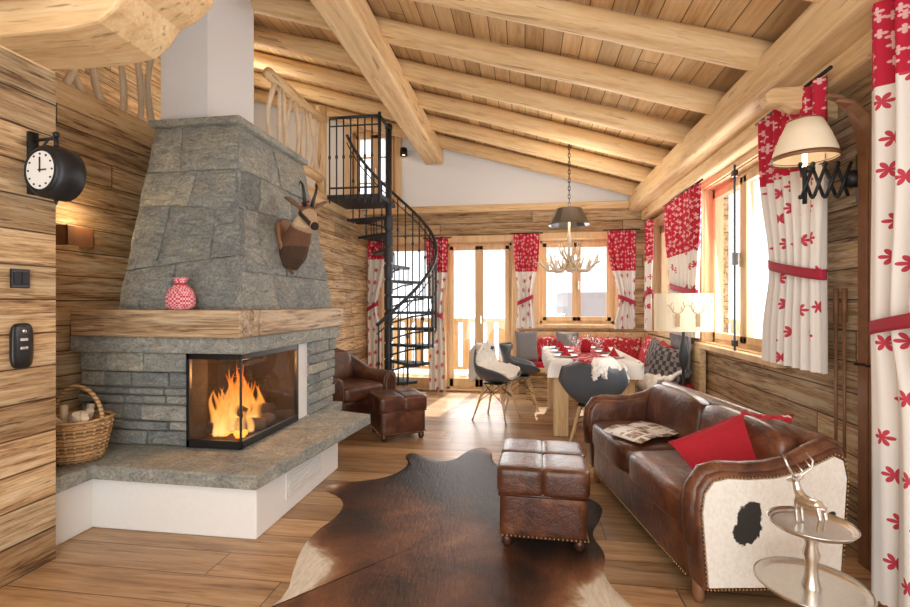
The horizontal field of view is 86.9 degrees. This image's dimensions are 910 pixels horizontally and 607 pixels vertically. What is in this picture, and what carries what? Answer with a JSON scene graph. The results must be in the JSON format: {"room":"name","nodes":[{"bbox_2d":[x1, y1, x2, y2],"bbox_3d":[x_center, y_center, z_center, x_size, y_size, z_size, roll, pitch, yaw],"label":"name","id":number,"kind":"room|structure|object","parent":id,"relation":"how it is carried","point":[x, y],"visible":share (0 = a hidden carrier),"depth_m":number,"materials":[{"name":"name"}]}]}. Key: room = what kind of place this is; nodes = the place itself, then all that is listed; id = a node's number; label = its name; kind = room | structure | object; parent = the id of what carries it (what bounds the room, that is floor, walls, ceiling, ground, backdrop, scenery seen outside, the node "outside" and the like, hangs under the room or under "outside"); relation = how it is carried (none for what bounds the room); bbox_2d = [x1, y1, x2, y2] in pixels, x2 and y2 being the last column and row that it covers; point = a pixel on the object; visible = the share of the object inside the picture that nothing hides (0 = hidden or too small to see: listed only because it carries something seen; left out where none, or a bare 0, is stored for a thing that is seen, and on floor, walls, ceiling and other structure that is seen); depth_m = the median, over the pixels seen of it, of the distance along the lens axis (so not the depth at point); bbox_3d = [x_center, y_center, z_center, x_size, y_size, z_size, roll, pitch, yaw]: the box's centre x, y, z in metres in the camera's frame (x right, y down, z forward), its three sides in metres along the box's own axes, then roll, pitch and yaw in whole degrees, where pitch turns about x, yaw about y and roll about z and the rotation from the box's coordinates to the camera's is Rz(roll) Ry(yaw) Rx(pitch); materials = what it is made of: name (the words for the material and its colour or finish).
{"room":"chalet living room","nodes":[
{"label":"chalet living room","id":0,"kind":"room"},
{"bbox_2d":[0,47,55,587],"bbox_3d":[-2.718,0.065,0.664,0.830,2.470,3.730,0,0,8],"label":"wall","id":1,"kind":"structure","parent":0,"point":[27,89],"depth_m":2.30,"materials":[{"name":"brown wood"}]},
{"bbox_2d":[10,268,29,287],"bbox_3d":[-2.056,-0.118,2.271,0.016,0.090,0.085,0,0,8],"label":"wall switch","id":2,"kind":"object","parent":1,"relation":"attached to","point":[19,278],"visible":1,"depth_m":2.26,"materials":[{"name":"black plastic"}]},
{"bbox_2d":[9,323,33,368],"bbox_3d":[-2.044,0.200,2.269,0.039,0.215,0.100,0,0,8],"label":"intercom","id":3,"kind":"object","parent":1,"relation":"attached to","point":[21,337],"visible":1,"depth_m":2.25,"materials":[{"name":"black plastic"}]},
{"bbox_2d":[24,131,86,205],"bbox_3d":[-1.910,-0.645,2.277,0.287,0.360,0.140,0,0,15],"label":"clock","id":4,"kind":"object","parent":1,"relation":"attached to","point":[55,173],"visible":1,"depth_m":2.22,"materials":[{"name":"black metal"}]},
{"bbox_2d":[56,103,151,414],"bbox_3d":[-2.596,0.000,3.678,0.200,2.600,2.270,0,0,8],"label":"wall","id":5,"kind":"structure","parent":0,"point":[116,161],"depth_m":3.38,"materials":[{"name":"brown wood"}]},
{"bbox_2d":[56,224,93,247],"bbox_3d":[-2.514,-0.440,3.166,0.110,0.130,0.200,0,0,8],"label":"wall light","id":6,"kind":"object","parent":5,"relation":"attached to","point":[66,234],"visible":0.91,"depth_m":3.11,"materials":[{"name":"brown wood"}]},
{"bbox_2d":[0,0,214,70],"bbox_3d":[-2.022,-1.415,2.281,1.740,0.470,0.330,0,0,8],"label":"beam","id":7,"kind":"structure","parent":5,"relation":"attached to","point":[57,35],"depth_m":2.16,"materials":[{"name":"brown wood"}]},
{"bbox_2d":[55,55,160,121],"bbox_3d":[-3.999,-2.250,3.413,0.100,2.300,8.800,0,0,8],"label":"wall loft","id":8,"kind":"structure","parent":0,"point":[108,77],"depth_m":5.37,"materials":[{"name":"brown wood"}]},
{"bbox_2d":[0,45,367,226],"bbox_3d":[-2.950,-1.255,3.159,2.050,0.210,8.600,0,0,8],"label":"floor","id":9,"kind":"structure","parent":0,"point":[320,197],"depth_m":3.73,"materials":[{"name":"brown wood"}]},
{"bbox_2d":[56,59,155,138],"bbox_3d":[-2.544,-1.792,3.656,0.171,0.936,2.202,0,0,8],"label":"loft railing","id":10,"kind":"object","parent":9,"relation":"on","point":[77,96],"visible":0.27,"depth_m":3.57,"materials":[{"name":"brown wood"}]},
{"bbox_2d":[262,67,327,193],"bbox_3d":[-1.660,-1.810,5.114,0.129,1.021,1.242,0,0,8],"label":"loft railing","id":11,"kind":"object","parent":9,"relation":"on","point":[316,171],"visible":0.85,"depth_m":5.12,"materials":[{"name":"brown wood"}]},
{"bbox_2d":[311,200,367,364],"bbox_3d":[-1.824,0.075,6.027,0.650,2.450,2.600,0,0,8],"label":"wall","id":12,"kind":"structure","parent":0,"point":[344,255],"depth_m":6.42,"materials":[{"name":"brown wood"}]},
{"bbox_2d":[367,239,384,368],"bbox_3d":[-1.140,0.145,7.079,0.400,2.210,0.118,0,0,8],"label":"curtain","id":13,"kind":"object","parent":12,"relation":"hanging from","point":[376,263],"visible":0.78,"depth_m":7.08,"materials":[{"name":"fabric"}]},
{"bbox_2d":[0,391,885,606],"bbox_3d":[-0.808,1.360,2.947,6.350,0.120,8.800,0,0,8],"label":"floor","id":14,"kind":"structure","parent":0,"point":[95,567],"depth_m":2.52,"materials":[{"name":"brown wood"}]},
{"bbox_2d":[56,0,369,545],"bbox_3d":[-1.642,-0.825,3.534,1.729,4.250,2.160,0,0,8],"label":"fireplace","id":15,"kind":"object","parent":14,"relation":"on","point":[227,416],"visible":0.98,"depth_m":3.23,"materials":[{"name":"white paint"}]},
{"bbox_2d":[56,385,114,466],"bbox_3d":[-2.216,0.698,2.820,0.360,0.444,0.360,0,0,8],"label":"basket","id":16,"kind":"object","parent":15,"relation":"on","point":[82,437],"visible":0.74,"depth_m":2.74,"materials":[{"name":"brown wicker"}]},
{"bbox_2d":[165,278,195,309],"bbox_3d":[-1.731,-0.062,3.027,0.196,0.200,0.122,0,0,8],"label":"vase","id":17,"kind":"object","parent":15,"relation":"on","point":[180,296],"visible":1,"depth_m":2.98,"materials":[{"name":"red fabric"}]},
{"bbox_2d":[118,115,332,309],"bbox_3d":[-1.703,-0.635,3.867,0.923,1.389,1.494,0,0,8],"label":"hood","id":18,"kind":"object","parent":15,"relation":"attached to","point":[214,190],"depth_m":3.36,"materials":[{"name":"stone"}]},
{"bbox_2d":[276,181,326,273],"bbox_3d":[-1.183,-0.585,3.758,0.481,0.707,0.293,0,0,25],"label":"mounted chamois","id":19,"kind":"object","parent":15,"relation":"attached to","point":[293,239],"visible":0.98,"depth_m":3.69,"materials":[{"name":"brown wood"}]},
{"bbox_2d":[285,453,320,499],"bbox_3d":[-1.000,1.125,3.198,0.020,0.170,0.500,0,0,8],"label":"vent grille","id":20,"kind":"object","parent":15,"relation":"attached to","point":[296,479],"depth_m":3.14,"materials":[{"name":"white metal"}]},
{"bbox_2d":[332,348,395,419],"bbox_3d":[-1.187,0.887,5.091,0.804,0.825,0.860,0,0,41],"label":"leather armchair","id":21,"kind":"object","parent":14,"relation":"on","point":[353,379],"visible":0.41,"depth_m":5.06,"materials":[{"name":"brown leather"}]},
{"bbox_2d":[332,350,351,378],"bbox_3d":[-1.322,0.680,5.208,0.190,0.344,0.440,0,0,41],"label":"cushion","id":22,"kind":"object","parent":21,"relation":"on","point":[343,359],"depth_m":5.22,"materials":[{"name":"brown leather"}]},
{"bbox_2d":[341,377,382,402],"bbox_3d":[-1.118,0.900,5.031,0.620,0.170,0.540,0,0,41],"label":"seat cushion","id":23,"kind":"object","parent":21,"relation":"on","point":[354,389],"depth_m":4.83,"materials":[{"name":"brown leather"}]},
{"bbox_2d":[327,111,437,385],"bbox_3d":[-0.860,-0.485,6.081,1.316,3.570,1.194,0,0,27],"label":"spiral staircase","id":24,"kind":"structure","parent":14,"relation":"on","point":[352,201],"depth_m":6.00,"materials":[{"name":"grey metal"}]},
{"bbox_2d":[369,387,426,441],"bbox_3d":[-0.570,1.088,4.752,0.474,0.424,0.474,0,0,-23],"label":"leather ottoman","id":25,"kind":"object","parent":14,"relation":"on","point":[397,411],"visible":1,"depth_m":4.56,"materials":[{"name":"brown leather"}]},
{"bbox_2d":[369,387,426,412],"bbox_3d":[-0.570,0.951,4.752,0.474,0.151,0.474,0,0,-23],"label":"cushion","id":26,"kind":"object","parent":25,"relation":"on","point":[397,400],"depth_m":4.58,"materials":[{"name":"brown leather"}]},
{"bbox_2d":[271,448,632,606],"bbox_3d":[0.019,1.294,2.922,1.979,0.008,2.839,0,0,8],"label":"cowhide rug","id":27,"kind":"object","parent":14,"relation":"on","point":[425,533],"visible":0.86,"depth_m":2.48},
{"bbox_2d":[497,438,589,552],"bbox_3d":[0.503,1.071,2.756,0.484,0.434,0.584,0,0,10],"label":"leather ottoman","id":28,"kind":"object","parent":27,"relation":"on","point":[543,487],"visible":1,"depth_m":2.49,"materials":[{"name":"brown leather"}]},
{"bbox_2d":[497,438,589,498],"bbox_3d":[0.503,0.931,2.756,0.484,0.155,0.584,0,0,10],"label":"cushion","id":29,"kind":"object","parent":28,"relation":"on","point":[527,468],"depth_m":2.51,"materials":[{"name":"brown leather"}]},
{"bbox_2d":[468,342,521,423],"bbox_3d":[0.415,0.877,5.469,0.570,0.853,0.580,0,0,28],"label":"dining chair","id":30,"kind":"object","parent":14,"relation":"on","point":[484,364],"visible":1,"depth_m":5.46,"materials":[{"name":"grey plastic"}]},
{"bbox_2d":[498,342,539,411],"bbox_3d":[0.790,0.899,5.996,0.493,0.808,0.580,0,0,3],"label":"dining chair","id":31,"kind":"object","parent":14,"relation":"on","point":[527,367],"visible":0.77,"depth_m":5.84,"materials":[{"name":"grey plastic"}]},
{"bbox_2d":[542,339,643,436],"bbox_3d":[1.439,0.835,5.295,0.900,0.930,1.502,0,0,8],"label":"dining table","id":32,"kind":"object","parent":14,"relation":"on","point":[553,357],"visible":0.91,"depth_m":4.70,"materials":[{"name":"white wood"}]},
{"bbox_2d":[559,356,629,440],"bbox_3d":[1.212,0.877,4.189,0.592,0.853,0.565,0,0,19],"label":"dining chair","id":33,"kind":"object","parent":14,"relation":"on","point":[581,381],"visible":0.77,"depth_m":4.04,"materials":[{"name":"grey plastic"}]},
{"bbox_2d":[525,331,705,400],"bbox_3d":[1.695,0.850,5.730,1.700,0.900,2.130,0,0,8],"label":"bench","id":34,"kind":"object","parent":14,"relation":"on","point":[697,381],"visible":0.14,"depth_m":6.44,"materials":[{"name":"brown wood"}]},
{"bbox_2d":[515,331,537,360],"bbox_3d":[0.975,0.580,6.548,0.321,0.415,0.149,0,0,-2],"label":"cushion","id":35,"kind":"object","parent":34,"relation":"on","point":[526,342],"visible":0.95,"depth_m":6.50,"materials":[{"name":"fabric"}]},
{"bbox_2d":[529,336,552,360],"bbox_3d":[1.178,0.630,6.690,0.363,0.353,0.167,0,0,8],"label":"bench cushion","id":36,"kind":"object","parent":34,"relation":"on","point":[542,342],"visible":0.34,"depth_m":6.63,"materials":[{"name":"red fabric"}]},
{"bbox_2d":[548,336,556,345],"bbox_3d":[1.475,0.630,6.647,0.362,0.353,0.164,0,0,8],"label":"bench cushion","id":37,"kind":"object","parent":34,"relation":"on","point":[553,339],"visible":0.12,"depth_m":6.63,"materials":[{"name":"red fabric"}]},
{"bbox_2d":[556,331,578,345],"bbox_3d":[1.507,0.580,6.450,0.300,0.415,0.148,0,0,14],"label":"cushion","id":38,"kind":"object","parent":34,"relation":"on","point":[568,339],"visible":0.47,"depth_m":6.41,"materials":[{"name":"fabric"}]},
{"bbox_2d":[578,337,594,345],"bbox_3d":[1.772,0.630,6.603,0.360,0.353,0.161,0,0,4],"label":"bench cushion","id":39,"kind":"object","parent":34,"relation":"on","point":[591,339],"visible":0.11,"depth_m":6.57,"materials":[{"name":"red fabric"}]},
{"bbox_2d":[592,336,617,349],"bbox_3d":[2.069,0.630,6.560,0.360,0.353,0.161,0,0,4],"label":"bench cushion","id":40,"kind":"object","parent":34,"relation":"on","point":[611,342],"visible":0.41,"depth_m":6.52,"materials":[{"name":"red fabric"}]},
{"bbox_2d":[615,337,641,359],"bbox_3d":[2.365,0.630,6.517,0.361,0.353,0.162,0,0,4],"label":"bench cushion","id":41,"kind":"object","parent":34,"relation":"on","point":[631,347],"visible":0.6,"depth_m":6.47,"materials":[{"name":"red fabric"}]},
{"bbox_2d":[638,335,651,366],"bbox_3d":[2.441,0.610,6.061,0.183,0.406,0.435,0,0,8],"label":"bench cushion","id":42,"kind":"object","parent":34,"relation":"on","point":[647,339],"visible":0.43,"depth_m":6.03,"materials":[{"name":"red fabric"}]},
{"bbox_2d":[644,337,659,365],"bbox_3d":[2.363,0.610,5.668,0.183,0.406,0.435,0,0,8],"label":"bench cushion","id":43,"kind":"object","parent":34,"relation":"on","point":[654,342],"visible":0.44,"depth_m":5.65,"materials":[{"name":"grey fabric"}]},
{"bbox_2d":[636,369,685,389],"bbox_3d":[2.015,0.731,4.712,0.371,0.246,0.301,0,0,-3],"label":"sheepskin throw","id":44,"kind":"object","parent":34,"relation":"on","point":[650,379],"visible":0.65,"depth_m":4.62,"materials":[{"name":"fur"}]},
{"bbox_2d":[637,333,692,391],"bbox_3d":[2.185,0.644,5.037,0.402,0.771,0.615,0,0,8],"label":"bench cushion","id":45,"kind":"object","parent":34,"relation":"on","point":[675,339],"visible":0.19,"depth_m":4.96,"materials":[{"name":"grey fabric"}]},
{"bbox_2d":[659,340,674,348],"bbox_3d":[2.285,0.610,5.275,0.183,0.406,0.435,0,0,8],"label":"bench cushion","id":46,"kind":"object","parent":34,"relation":"on","point":[663,342],"visible":0.1,"depth_m":5.25,"materials":[{"name":"red fabric"}]},
{"bbox_2d":[649,343,688,384],"bbox_3d":[2.110,0.610,4.765,0.183,0.406,0.435,0,0,-20],"label":"bench cushion","id":47,"kind":"object","parent":34,"relation":"on","point":[665,361],"visible":0.67,"depth_m":4.71,"materials":[{"name":"grey fabric"}]},
{"bbox_2d":[654,293,713,386],"bbox_3d":[2.069,0.605,4.345,0.500,1.390,0.278,0,0,8],"label":"floor lamp","id":48,"kind":"object","parent":14,"relation":"on","point":[673,312],"visible":0.91,"depth_m":4.23,"materials":[{"name":"white fabric"}]},
{"bbox_2d":[582,381,849,603],"bbox_3d":[1.306,0.930,2.800,0.700,0.740,1.647,0,0,-1],"label":"leather sofa","id":49,"kind":"object","parent":14,"relation":"on","point":[711,520],"visible":0.86,"depth_m":2.06,"materials":[{"name":"brown leather"}]},
{"bbox_2d":[602,421,678,443],"bbox_3d":[1.224,0.810,3.055,0.461,0.028,0.320,0,0,-26],"label":"magazine","id":50,"kind":"object","parent":49,"relation":"on","point":[640,432],"visible":0.91,"depth_m":3.01,"materials":[{"name":"beige paper"}]},
{"bbox_2d":[668,409,756,469],"bbox_3d":[1.350,0.740,2.329,0.534,0.386,0.285,0,0,-12],"label":"cushion","id":51,"kind":"object","parent":49,"relation":"on","point":[728,439],"visible":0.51,"depth_m":2.31,"materials":[{"name":"fabric"}]},
{"bbox_2d":[749,413,793,423],"bbox_3d":[1.542,0.700,2.463,0.186,0.314,0.366,0,0,-30],"label":"cushion","id":52,"kind":"object","parent":49,"relation":"on","point":[788,418],"visible":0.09,"depth_m":2.38,"materials":[{"name":"red fabric"}]},
{"bbox_2d":[753,506,877,606],"bbox_3d":[1.239,1.029,1.669,0.347,0.542,0.347,0,0,8],"label":"side table","id":53,"kind":"object","parent":14,"relation":"on","point":[806,582],"visible":0.94,"depth_m":1.66,"materials":[{"name":"silver metal"}]},
{"bbox_2d":[782,452,827,531],"bbox_3d":[1.236,0.654,1.685,0.109,0.234,0.143,0,0,-35],"label":"figurine","id":54,"kind":"object","parent":53,"relation":"on","point":[801,499],"visible":1,"depth_m":1.69,"materials":[{"name":"silver metal"}]},
{"bbox_2d":[766,506,860,543],"bbox_3d":[1.239,0.769,1.669,0.265,0.022,0.265,0,0,8],"label":"tray","id":55,"kind":"object","parent":53,"relation":"on","point":[839,530],"depth_m":1.66,"materials":[{"name":"silver metal"}]},
{"bbox_2d":[753,556,877,606],"bbox_3d":[1.239,0.979,1.669,0.347,0.022,0.347,0,0,8],"label":"tray","id":56,"kind":"object","parent":53,"relation":"on","point":[783,576],"depth_m":1.67,"materials":[{"name":"silver metal"}]},
{"bbox_2d":[833,288,847,547],"bbox_3d":[1.985,0.600,2.565,0.158,1.360,0.096,0,0,8],"label":"poles","id":57,"kind":"object","parent":14,"relation":"on","point":[844,291],"visible":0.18,"depth_m":2.58,"materials":[{"name":"brown wood"}]},
{"bbox_2d":[825,93,871,571],"bbox_3d":[1.938,0.127,2.348,0.180,2.347,0.148,0,0,8],"label":"skis","id":58,"kind":"object","parent":14,"relation":"on","point":[860,118],"visible":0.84,"depth_m":2.35,"materials":[{"name":"brown wood"}]},
{"bbox_2d":[254,101,646,393],"bbox_3d":[-0.202,-1.038,7.205,6.320,4.675,0.200,0,0,8],"label":"wall","id":59,"kind":"structure","parent":0,"point":[462,179],"depth_m":7.02,"materials":[{"name":"white paint"}]},
{"bbox_2d":[345,126,400,210],"bbox_3d":[-1.230,-2.055,7.294,0.880,1.310,0.230,0,0,8],"label":"frame","id":60,"kind":"object","parent":59,"relation":"attached to","point":[396,141],"visible":0.43,"depth_m":7.29,"materials":[{"name":"brown wood"}]},
{"bbox_2d":[310,0,442,164],"bbox_3d":[-0.911,-2.180,2.902,0.260,0.260,8.480,0,0,8],"label":"ridge beam","id":61,"kind":"structure","parent":59,"relation":"attached to","point":[353,23],"depth_m":4.23,"materials":[{"name":"brown wood"}]},
{"bbox_2d":[400,147,406,156],"bbox_3d":[-0.761,-2.245,7.117,0.110,0.110,0.115,0,0,8],"label":"ceiling spotlight","id":62,"kind":"object","parent":59,"relation":"attached to","point":[403,150],"visible":1,"depth_m":7.07,"materials":[{"name":"black metal"}]},
{"bbox_2d":[378,236,442,391],"bbox_3d":[-0.663,0.168,7.234,1.020,2.315,0.185,0,0,8],"label":"frame","id":63,"kind":"object","parent":59,"relation":"attached to","point":[422,382],"visible":0.12,"depth_m":7.21,"materials":[{"name":"brown wood"}]},
{"bbox_2d":[423,237,451,389],"bbox_3d":[-0.259,0.145,6.950,0.420,2.210,0.118,0,0,8],"label":"curtain","id":64,"kind":"object","parent":59,"relation":"hanging from","point":[436,354],"visible":0.81,"depth_m":6.95,"materials":[{"name":"fabric"}]},
{"bbox_2d":[440,235,518,393],"bbox_3d":[0.356,0.168,7.085,1.160,2.315,0.185,0,0,8],"label":"balcony door","id":65,"kind":"structure","parent":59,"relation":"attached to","point":[486,242],"depth_m":7.08,"materials":[{"name":"brown wood"}]},
{"bbox_2d":[368,200,628,215],"bbox_3d":[0.645,-1.380,6.950,3.930,0.100,0.080,0,0,8],"label":"trim","id":66,"kind":"structure","parent":59,"relation":"attached to","point":[596,204],"depth_m":6.90,"materials":[{"name":"brown wood"}]},
{"bbox_2d":[510,232,542,327],"bbox_3d":[1.007,-0.325,6.766,0.460,1.350,0.118,0,0,8],"label":"curtain","id":67,"kind":"object","parent":59,"relation":"hanging from","point":[526,245],"visible":1,"depth_m":6.77,"materials":[{"name":"fabric"}]},
{"bbox_2d":[533,232,618,328],"bbox_3d":[1.739,-0.330,6.861,1.240,1.360,0.230,0,0,8],"label":"frame","id":68,"kind":"object","parent":59,"relation":"attached to","point":[598,239],"visible":0.59,"depth_m":6.87,"materials":[{"name":"brown wood"}]},
{"bbox_2d":[603,229,639,328],"bbox_3d":[2.284,-0.335,6.579,0.480,1.370,0.118,0,0,8],"label":"curtain","id":69,"kind":"object","parent":59,"relation":"hanging from","point":[621,243],"visible":1,"depth_m":6.58,"materials":[{"name":"fabric"}]},
{"bbox_2d":[254,0,811,194],"bbox_3d":[-0.584,-2.447,3.269,7.100,2.214,9.500,0,0,8],"label":"ceiling","id":70,"kind":"structure","parent":0,"point":[768,20],"depth_m":3.81,"materials":[{"name":"brown wood"}]},
{"bbox_2d":[254,88,639,195],"bbox_3d":[-0.332,-2.365,6.902,6.102,1.958,0.190,0,0,8],"label":"rafter","id":71,"kind":"object","parent":70,"relation":"attached to","point":[591,178],"visible":0.66,"depth_m":6.69,"materials":[{"name":"brown wood"}]},
{"bbox_2d":[254,72,652,181],"bbox_3d":[-0.439,-2.365,6.178,6.100,1.955,0.191,0,0,8],"label":"rafter","id":72,"kind":"object","parent":70,"relation":"attached to","point":[580,158],"visible":0.66,"depth_m":5.99,"materials":[{"name":"brown wood"}]},
{"bbox_2d":[254,51,670,165],"bbox_3d":[-0.540,-2.368,5.482,6.101,1.959,0.193,0,0,8],"label":"rafter","id":73,"kind":"object","parent":70,"relation":"attached to","point":[577,136],"visible":0.72,"depth_m":5.28,"materials":[{"name":"brown wood"}]},
{"bbox_2d":[254,26,693,143],"bbox_3d":[-0.641,-2.367,4.796,6.099,1.948,0.191,0,0,8],"label":"rafter","id":74,"kind":"object","parent":70,"relation":"attached to","point":[327,51],"visible":0.59,"depth_m":4.57,"materials":[{"name":"brown wood"}]},
{"bbox_2d":[250,0,726,114],"bbox_3d":[-0.743,-2.371,4.099,6.101,1.956,0.189,0,0,8],"label":"rafter","id":75,"kind":"object","parent":70,"relation":"attached to","point":[677,94],"visible":0.71,"depth_m":3.85,"materials":[{"name":"brown wood"}]},
{"bbox_2d":[534,144,603,272],"bbox_3d":[1.236,-1.138,5.277,0.750,1.596,0.767,0,0,8],"label":"antler chandelier","id":76,"kind":"object","parent":70,"relation":"hanging from","point":[568,217],"visible":0.97,"depth_m":5.20,"materials":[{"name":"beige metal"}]},
{"bbox_2d":[411,0,773,71],"bbox_3d":[-0.842,-2.372,3.406,6.099,1.960,0.193,0,0,8],"label":"rafter","id":77,"kind":"object","parent":70,"relation":"attached to","point":[718,47],"visible":0.87,"depth_m":3.06,"materials":[{"name":"brown wood"}]},
{"bbox_2d":[804,0,822,2],"bbox_3d":[-0.944,-2.369,2.712,6.102,1.962,0.192,0,0,8],"label":"rafter","id":78,"kind":"object","parent":70,"relation":"attached to","point":[815,1],"visible":0.02,"depth_m":2.35,"materials":[{"name":"brown wood"}]},
{"bbox_2d":[651,72,871,551],"bbox_3d":[2.215,-0.125,2.506,0.220,2.850,8.800,0,0,8],"label":"wall","id":79,"kind":"structure","parent":0,"point":[807,395],"depth_m":2.72,"materials":[{"name":"brown wood"}]},
{"bbox_2d":[643,217,653,330],"bbox_3d":[2.485,-0.365,6.156,0.118,1.430,0.400,0,0,8],"label":"curtain","id":80,"kind":"object","parent":79,"relation":"hanging from","point":[648,294],"visible":1,"depth_m":6.11,"materials":[{"name":"fabric"}]},
{"bbox_2d":[647,213,669,337],"bbox_3d":[2.629,-0.360,5.832,0.230,1.520,1.380,0,0,8],"label":"frame","id":81,"kind":"object","parent":79,"relation":"attached to","point":[660,264],"visible":0.13,"depth_m":6.36,"materials":[{"name":"brown wood"}]},
{"bbox_2d":[731,164,737,350],"bbox_3d":[2.258,-0.360,3.875,0.040,1.520,0.040,0,0,8],"label":"rod","id":82,"kind":"object","parent":79,"relation":"attached to","point":[734,173],"visible":0.87,"depth_m":3.87,"materials":[{"name":"black metal"}]},
{"bbox_2d":[736,253,740,266],"bbox_3d":[2.354,-0.360,3.982,0.030,0.120,0.015,0,0,8],"label":"handle","id":83,"kind":"object","parent":79,"relation":"attached to","point":[739,254],"visible":0.79,"depth_m":3.97,"materials":[{"name":"silver metal"}]},
{"bbox_2d":[693,146,786,367],"bbox_3d":[2.355,-0.380,3.951,0.230,1.620,1.580,0,0,8],"label":"window","id":84,"kind":"structure","parent":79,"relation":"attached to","point":[711,250],"depth_m":4.11,"materials":[{"name":"brown wood"}]},
{"bbox_2d":[628,0,881,210],"bbox_3d":[1.954,-1.400,2.484,0.300,0.240,8.480,0,0,8],"label":"beam","id":85,"kind":"structure","parent":79,"relation":"attached to","point":[825,29],"depth_m":2.86,"materials":[{"name":"brown wood"}]},
{"bbox_2d":[755,65,832,373],"bbox_3d":[1.983,-0.425,2.854,0.118,1.590,0.800,0,0,8],"label":"curtain","id":86,"kind":"object","parent":85,"relation":"hanging from","point":[795,319],"visible":0.88,"depth_m":2.75,"materials":[{"name":"fabric"}]},
{"bbox_2d":[869,0,909,606],"bbox_3d":[1.761,-0.035,1.682,0.118,2.610,0.924,0,0,8],"label":"curtain","id":87,"kind":"object","parent":85,"relation":"hanging from","point":[889,323],"visible":0.98,"depth_m":2.00,"materials":[{"name":"fabric"}]},
{"bbox_2d":[641,29,871,219],"bbox_3d":[2.038,-1.220,2.472,0.140,0.130,8.480,0,0,8],"label":"beam","id":88,"kind":"structure","parent":79,"relation":"attached to","point":[854,63],"depth_m":3.40,"materials":[{"name":"brown wood"}]},
{"bbox_2d":[663,178,702,337],"bbox_3d":[2.300,-0.400,4.889,0.118,1.440,1.200,0,0,8],"label":"curtain","id":89,"kind":"object","parent":88,"relation":"hanging from","point":[682,214],"visible":0.77,"depth_m":4.71,"materials":[{"name":"fabric"}]},
{"bbox_2d":[759,86,837,123],"bbox_3d":[1.946,-1.122,2.728,0.376,0.196,0.090,0,0,8],"label":"beam","id":90,"kind":"structure","parent":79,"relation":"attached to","point":[788,100],"depth_m":2.70,"materials":[{"name":"brown wood"}]},
{"bbox_2d":[769,115,857,204],"bbox_3d":[1.866,-0.726,2.471,0.425,0.441,0.306,0,0,8],"label":"wall lamp","id":91,"kind":"object","parent":79,"relation":"attached to","point":[804,141],"visible":0.98,"depth_m":2.44,"materials":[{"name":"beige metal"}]},
{"label":"outside","id":92,"kind":"structure","parent":0,"visible":0},
{"bbox_2d":[392,335,497,373],"bbox_3d":[4.331,4.400,29.686,120.000,0.200,120.000,0,0,8],"label":"snowy ground","id":93,"kind":"structure","parent":92,"point":[460,337],"depth_m":42.13,"materials":[{"name":"white snow"}]},
{"bbox_2d":[547,261,605,316],"bbox_3d":[9.134,0.850,27.974,7.600,6.900,8.000,0,0,8],"label":"chalet","id":94,"kind":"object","parent":93,"relation":"on","point":[593,304],"visible":0.21,"depth_m":25.20,"materials":[{"name":"beige wood"}]},
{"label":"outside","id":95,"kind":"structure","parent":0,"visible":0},
{"bbox_2d":[395,373,468,377],"bbox_3d":[0.968,1.380,8.019,7.600,0.120,1.650,0,0,8],"label":"deck","id":96,"kind":"object","parent":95,"point":[400,374],"visible":0.02,"depth_m":8.80,"materials":[{"name":"brown wood"}]},
{"bbox_2d":[393,318,739,369],"bbox_3d":[1.081,0.745,8.725,7.620,0.950,0.080,0,0,8],"label":"balcony railing","id":97,"kind":"object","parent":96,"relation":"on","point":[466,322],"visible":0.12,"depth_m":8.85,"materials":[{"name":"brown wood"}]},
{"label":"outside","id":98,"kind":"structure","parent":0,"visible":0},
{"bbox_2d":[392,253,768,337],"bbox_3d":[13.714,-4.684,94.005,160.000,19.949,70.000,0,0,8],"label":"outdoor view","id":99,"kind":"object","parent":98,"point":[493,267],"visible":0.1,"depth_m":98.64,"materials":[{"name":"white"}]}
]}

